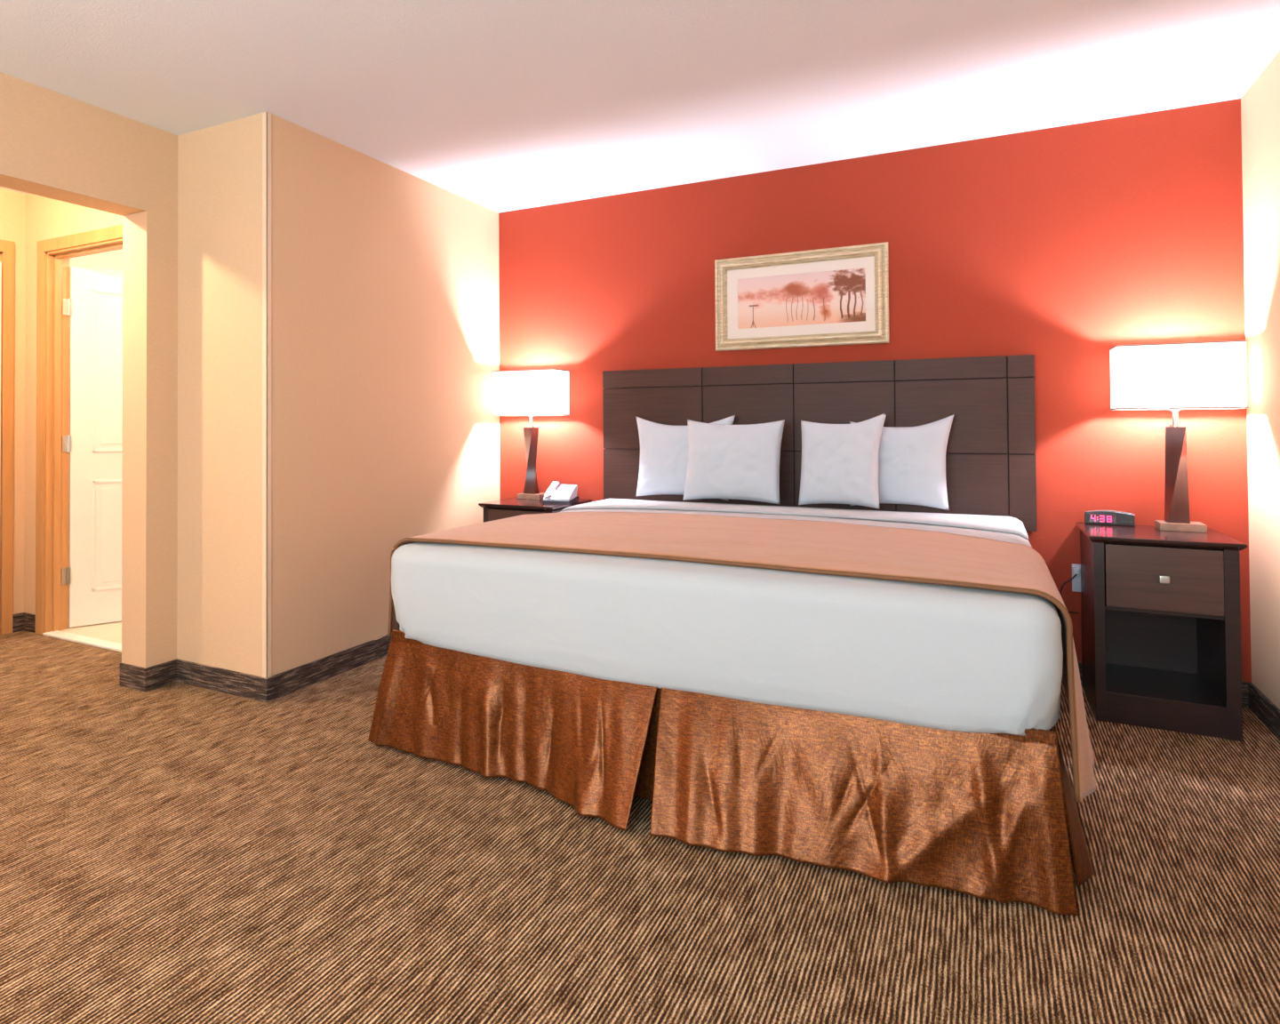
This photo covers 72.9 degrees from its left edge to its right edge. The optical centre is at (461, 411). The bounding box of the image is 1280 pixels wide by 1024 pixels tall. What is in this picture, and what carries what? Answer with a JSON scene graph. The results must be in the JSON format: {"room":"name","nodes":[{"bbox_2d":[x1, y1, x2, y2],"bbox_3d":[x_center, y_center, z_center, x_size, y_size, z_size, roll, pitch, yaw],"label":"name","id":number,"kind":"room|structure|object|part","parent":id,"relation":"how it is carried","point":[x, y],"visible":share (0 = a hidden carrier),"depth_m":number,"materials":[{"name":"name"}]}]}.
{"room":"hotel room","nodes":[
{"label":"hotel room","id":0,"kind":"room"},
{"bbox_2d":[0,188,25,614],"bbox_3d":[-3.564,-0.023,2.969,0.120,2.425,4.121,-1,-1,32],"label":"wall","id":1,"kind":"structure","parent":0,"point":[12,204],"depth_m":4.66,"materials":[{"name":"beige paint"}]},
{"bbox_2d":[0,239,14,634],"bbox_3d":[-2.751,0.136,4.259,0.149,2.143,0.925,-1,-1,32],"label":"door","id":2,"kind":"structure","parent":1,"relation":"in","point":[6,247],"depth_m":4.59,"materials":[{"name":"brown wood"}]},
{"bbox_2d":[24,193,122,614],"bbox_3d":[-1.885,-0.006,4.425,1.452,2.425,0.120,-1,-1,32],"label":"wall","id":3,"kind":"structure","parent":0,"point":[46,218],"depth_m":4.65,"materials":[{"name":"beige paint"}]},
{"bbox_2d":[12,612,35,632],"bbox_3d":[-2.389,1.163,4.608,0.135,0.097,0.071,-1,-1,32],"label":"baseboard","id":4,"kind":"structure","parent":3,"relation":"attached to","point":[26,621],"depth_m":4.63,"materials":[{"name":"brown wood"}]},
{"bbox_2d":[35,224,122,634],"bbox_3d":[-1.718,0.139,4.733,0.906,2.143,0.854,-1,-1,32],"label":"door","id":5,"kind":"structure","parent":3,"relation":"in","point":[79,357],"depth_m":4.70,"materials":[{"name":"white wood"}]},
{"bbox_2d":[42,630,121,652],"bbox_3d":[-1.920,1.200,4.383,0.750,0.012,0.080,-1,-1,32],"label":"trim","id":6,"kind":"structure","parent":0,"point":[65,636],"depth_m":4.40,"materials":[{"name":"white stone"}]},
{"bbox_2d":[0,72,177,668],"bbox_3d":[-2.361,-0.041,2.116,0.160,2.425,3.930,-1,-1,32],"label":"wall","id":7,"kind":"structure","parent":0,"point":[53,145],"depth_m":3.63,"materials":[{"name":"beige paint"}]},
{"bbox_2d":[68,248,122,551],"bbox_3d":[-1.534,0.007,5.324,1.997,2.425,1.779,-1,-1,32],"label":"wall","id":8,"kind":"structure","parent":0,"point":[113,260],"depth_m":5.60,"materials":[{"name":"beige paint"}]},
{"bbox_2d":[176,117,246,672],"bbox_3d":[-1.069,-0.018,3.810,0.583,2.425,0.311,-1,-1,32],"label":"wall","id":9,"kind":"structure","parent":0,"point":[212,611],"depth_m":3.63,"materials":[{"name":"beige paint"}]},
{"bbox_2d":[245,112,500,676],"bbox_3d":[-0.335,-0.013,4.332,0.120,2.425,1.970,-1,-1,32],"label":"wall","id":10,"kind":"structure","parent":0,"point":[385,278],"depth_m":3.95,"materials":[{"name":"beige paint"}]},
{"bbox_2d":[119,634,391,702],"bbox_3d":[-0.620,1.153,4.388,0.715,0.097,2.147,-1,-1,32],"label":"baseboard","id":11,"kind":"structure","parent":10,"relation":"attached to","point":[230,682],"depth_m":3.62,"materials":[{"name":"brown wood"}]},
{"bbox_2d":[262,112,271,678],"bbox_3d":[-0.803,-0.072,3.475,0.026,2.326,0.026,-1,-1,32],"label":"trim","id":12,"kind":"structure","parent":10,"relation":"attached to","point":[266,116],"depth_m":3.47,"materials":[{"name":"beige paint"}]},
{"bbox_2d":[0,620,1279,1023],"bbox_3d":[-0.905,1.218,2.359,6.150,0.106,6.200,-1,-1,32],"label":"floor","id":13,"kind":"structure","parent":0,"point":[176,852],"depth_m":2.01,"materials":[{"name":"carpet"}]},
{"bbox_2d":[478,496,591,522],"bbox_3d":[0.417,0.853,4.686,0.445,0.700,0.532,-1,-1,32],"label":"nightstand","id":14,"kind":"object","parent":13,"relation":"on","point":[512,507],"visible":0.16,"depth_m":4.53,"materials":[{"name":"brown wood"}]},
{"bbox_3d":[0.369,0.648,4.620,0.335,0.232,0.310,-1,-1,32],"label":"drawer","id":15,"kind":"part","parent":14,"relation":"part of","materials":[{"name":"laminate"}]},
{"bbox_2d":[492,368,569,499],"bbox_3d":[0.403,0.136,4.874,0.391,0.739,0.209,-1,-1,32],"label":"table lamp","id":16,"kind":"object","parent":14,"relation":"on","point":[530,393],"visible":0.99,"depth_m":4.81,"materials":[{"name":"white fabric"}]},
{"bbox_3d":[0.402,-0.230,4.880,0.391,0.006,0.209,-1,-1,32],"label":"shade trim","id":17,"kind":"part","parent":16,"relation":"part of","materials":[{"name":"white fabric"}]},
{"bbox_3d":[0.402,-0.104,4.878,0.388,0.252,0.206,-1,-1,32],"label":"lamp shade","id":18,"kind":"part","parent":16,"relation":"part of","materials":[{"name":"white fabric"}]},
{"bbox_3d":[0.403,0.022,4.876,0.391,0.006,0.209,-1,-1,32],"label":"shade trim","id":19,"kind":"part","parent":16,"relation":"part of","materials":[{"name":"white fabric"}]},
{"bbox_3d":[0.404,0.286,4.872,0.071,0.380,0.071,-1,-1,32],"label":"post","id":20,"kind":"part","parent":16,"relation":"part of","materials":[{"name":"brown wood"}]},
{"bbox_2d":[541,481,578,503],"bbox_3d":[0.548,0.447,4.629,0.168,0.108,0.190,-1,-1,24],"label":"telephone","id":21,"kind":"object","parent":14,"relation":"on","point":[557,492],"visible":1,"depth_m":4.59,"materials":[{"name":"plastic"}]},
{"bbox_2d":[368,629,1093,915],"bbox_3d":[1.050,0.843,3.243,2.083,0.670,2.208,-1,-1,32],"label":"bed skirt","id":22,"kind":"object","parent":13,"relation":"on","point":[984,816],"visible":0.6,"depth_m":2.23,"materials":[{"name":"brown fabric"}]},
{"bbox_3d":[0.088,0.966,2.663,1.048,0.391,0.215,-1,-1,32],"label":"skirt panel","id":23,"kind":"part","parent":22,"relation":"part of","materials":[{"name":"brown fabric"}]},
{"bbox_2d":[391,498,1063,735],"bbox_3d":[1.095,0.630,3.331,1.974,0.398,2.064,-1,-1,32],"label":"mattress","id":24,"kind":"object","parent":22,"relation":"on","point":[940,657],"visible":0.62,"depth_m":2.35,"materials":[{"name":"white fabric"}]},
{"bbox_2d":[635,415,735,500],"bbox_3d":[1.150,0.237,4.385,0.526,0.431,0.143,-1,-1,32],"label":"pillow","id":25,"kind":"object","parent":24,"relation":"on","point":[663,460],"visible":0.53,"depth_m":4.39,"materials":[{"name":"white fabric"}]},
{"bbox_2d":[682,419,784,503],"bbox_3d":[1.323,0.240,4.119,0.474,0.403,0.192,-1,-1,32],"label":"pillow","id":26,"kind":"object","parent":24,"relation":"on","point":[724,461],"visible":1,"depth_m":4.05,"materials":[{"name":"white fabric"}]},
{"bbox_2d":[387,512,1095,802],"bbox_3d":[0.861,0.683,2.948,2.141,0.532,1.016,-1,-1,32],"label":"blanket","id":27,"kind":"object","parent":24,"relation":"on","point":[799,546],"visible":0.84,"depth_m":2.66,"materials":[{"name":"beige fabric"}]},
{"bbox_2d":[798,412,887,508],"bbox_3d":[1.743,0.221,3.862,0.366,0.430,0.193,-1,-1,32],"label":"pillow","id":28,"kind":"object","parent":24,"relation":"on","point":[840,461],"visible":1,"depth_m":3.81,"materials":[{"name":"white fabric"}]},
{"bbox_2d":[849,414,954,510],"bbox_3d":[2.010,0.229,3.856,0.430,0.425,0.143,-1,-1,32],"label":"pillow","id":29,"kind":"object","parent":24,"relation":"on","point":[912,460],"visible":0.68,"depth_m":3.78,"materials":[{"name":"white fabric"}]},
{"bbox_3d":[0.957,0.954,2.131,0.978,0.391,0.210,-1,-1,32],"label":"skirt panel","id":30,"kind":"part","parent":22,"relation":"part of","materials":[{"name":"brown fabric"}]},
{"bbox_3d":[1.946,0.963,2.792,0.088,0.381,1.982,-1,-1,32],"label":"skirt panel","id":31,"kind":"part","parent":22,"relation":"part of","materials":[{"name":"brown fabric"}]},
{"bbox_2d":[1075,521,1247,741],"bbox_3d":[2.699,0.823,3.280,0.445,0.700,0.532,-1,-1,32],"label":"nightstand","id":32,"kind":"object","parent":13,"relation":"on","point":[1162,649],"visible":1,"depth_m":3.15,"materials":[{"name":"brown wood"}]},
{"bbox_2d":[1084,510,1135,527],"bbox_3d":[2.719,0.446,3.537,0.163,0.062,0.087,-1,-1,35],"label":"alarm clock","id":33,"kind":"object","parent":32,"relation":"on","point":[1100,517],"visible":1,"depth_m":3.50,"materials":[{"name":"black plastic"}]},
{"bbox_3d":[2.651,0.618,3.215,0.335,0.232,0.310,-1,-1,32],"label":"drawer","id":34,"kind":"part","parent":32,"relation":"part of","materials":[{"name":"laminate"}]},
{"bbox_3d":[2.562,0.614,3.071,0.030,0.028,0.029,-1,-1,32],"label":"knob","id":35,"kind":"part","parent":32,"relation":"part of","materials":[{"name":"silver metal"}]},
{"bbox_2d":[1109,339,1247,532],"bbox_3d":[2.853,0.104,3.365,0.391,0.739,0.209,-1,-1,32],"label":"table lamp","id":36,"kind":"object","parent":32,"relation":"on","point":[1173,377],"visible":1,"depth_m":3.31,"materials":[{"name":"white fabric"}]},
{"bbox_3d":[2.854,0.253,3.363,0.071,0.380,0.071,-1,-1,32],"label":"post","id":37,"kind":"part","parent":36,"relation":"part of","materials":[{"name":"brown wood"}]},
{"bbox_3d":[2.852,-0.263,3.371,0.391,0.006,0.209,-1,-1,32],"label":"shade trim","id":38,"kind":"part","parent":36,"relation":"part of","materials":[{"name":"white fabric"}]},
{"bbox_3d":[2.853,-0.137,3.369,0.388,0.252,0.206,-1,-1,32],"label":"lamp shade","id":39,"kind":"part","parent":36,"relation":"part of","materials":[{"name":"white fabric"}]},
{"bbox_3d":[2.853,-0.011,3.367,0.391,0.006,0.209,-1,-1,32],"label":"shade trim","id":40,"kind":"part","parent":36,"relation":"part of","materials":[{"name":"white fabric"}]},
{"bbox_2d":[0,0,1279,212],"bbox_3d":[-0.562,-1.302,2.622,5.785,0.100,6.950,-1,-1,32],"label":"ceiling","id":41,"kind":"structure","parent":0,"point":[500,106],"depth_m":3.09,"materials":[{"name":"paint"}]},
{"bbox_2d":[498,98,1251,682],"bbox_3d":[1.762,-0.021,4.268,3.523,2.425,0.120,-1,-1,32],"label":"wall","id":42,"kind":"structure","parent":0,"point":[1064,246],"depth_m":3.81,"materials":[{"name":"red paint"}]},
{"bbox_2d":[714,241,889,351],"bbox_3d":[1.688,-0.561,4.229,0.818,0.480,0.034,-1,-1,32],"label":"framed picture","id":43,"kind":"object","parent":42,"relation":"attached to","point":[837,296],"visible":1,"depth_m":4.22,"materials":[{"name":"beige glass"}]},
{"bbox_2d":[737,267,865,328],"bbox_3d":[1.699,-0.561,4.233,0.603,0.260,0.001,-1,-1,32],"label":"print","id":44,"kind":"object","parent":43,"relation":"attached to","point":[834,296],"depth_m":4.22},
{"bbox_2d":[602,354,1036,531],"bbox_3d":[1.665,0.152,4.228,2.012,0.775,0.044,-1,-1,32],"label":"headboard","id":45,"kind":"object","parent":42,"relation":"attached to","point":[991,470],"visible":0.66,"depth_m":4.04,"materials":[{"name":"laminate"}]},
{"bbox_2d":[1059,567,1079,613],"bbox_3d":[2.621,0.773,3.622,0.079,0.199,0.037,0,-1,-6],"label":"power cord","id":46,"kind":"object","parent":42,"relation":"attached to","point":[1076,570],"visible":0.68,"depth_m":3.62,"materials":[{"name":"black plastic"}]},
{"bbox_2d":[1072,563,1080,591],"bbox_3d":[2.671,0.719,3.623,0.072,0.118,0.008,-1,-1,32],"label":"wall outlet","id":47,"kind":"object","parent":42,"relation":"attached to","point":[1076,580],"visible":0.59,"depth_m":3.63,"materials":[{"name":"white plastic"}]},
{"bbox_2d":[1074,566,1080,589],"bbox_3d":[2.660,0.718,3.627,0.030,0.100,0.002,-1,-1,32],"label":"socket","id":48,"kind":"object","parent":47,"relation":"attached to","point":[1077,579],"depth_m":3.63,"materials":[{"name":"white plastic"}]},
{"bbox_2d":[1061,662,1248,706],"bbox_3d":[1.681,1.143,4.224,3.400,0.097,0.012,-1,-1,32],"label":"baseboard","id":49,"kind":"structure","parent":42,"relation":"attached to","point":[1244,684],"depth_m":3.34,"materials":[{"name":"brown wood"}]},
{"bbox_2d":[1240,50,1279,709],"bbox_3d":[1.632,-0.075,0.813,0.120,2.425,5.900,-1,-1,32],"label":"wall","id":50,"kind":"structure","parent":0,"point":[1260,103],"depth_m":3.15,"materials":[{"name":"beige paint"}]},
{"bbox_2d":[1248,681,1279,739],"bbox_3d":[1.580,1.090,0.830,0.012,0.097,5.900,-1,-1,32],"label":"baseboard","id":51,"kind":"structure","parent":50,"relation":"attached to","point":[1264,708],"depth_m":3.15,"materials":[{"name":"brown wood"}]}
]}

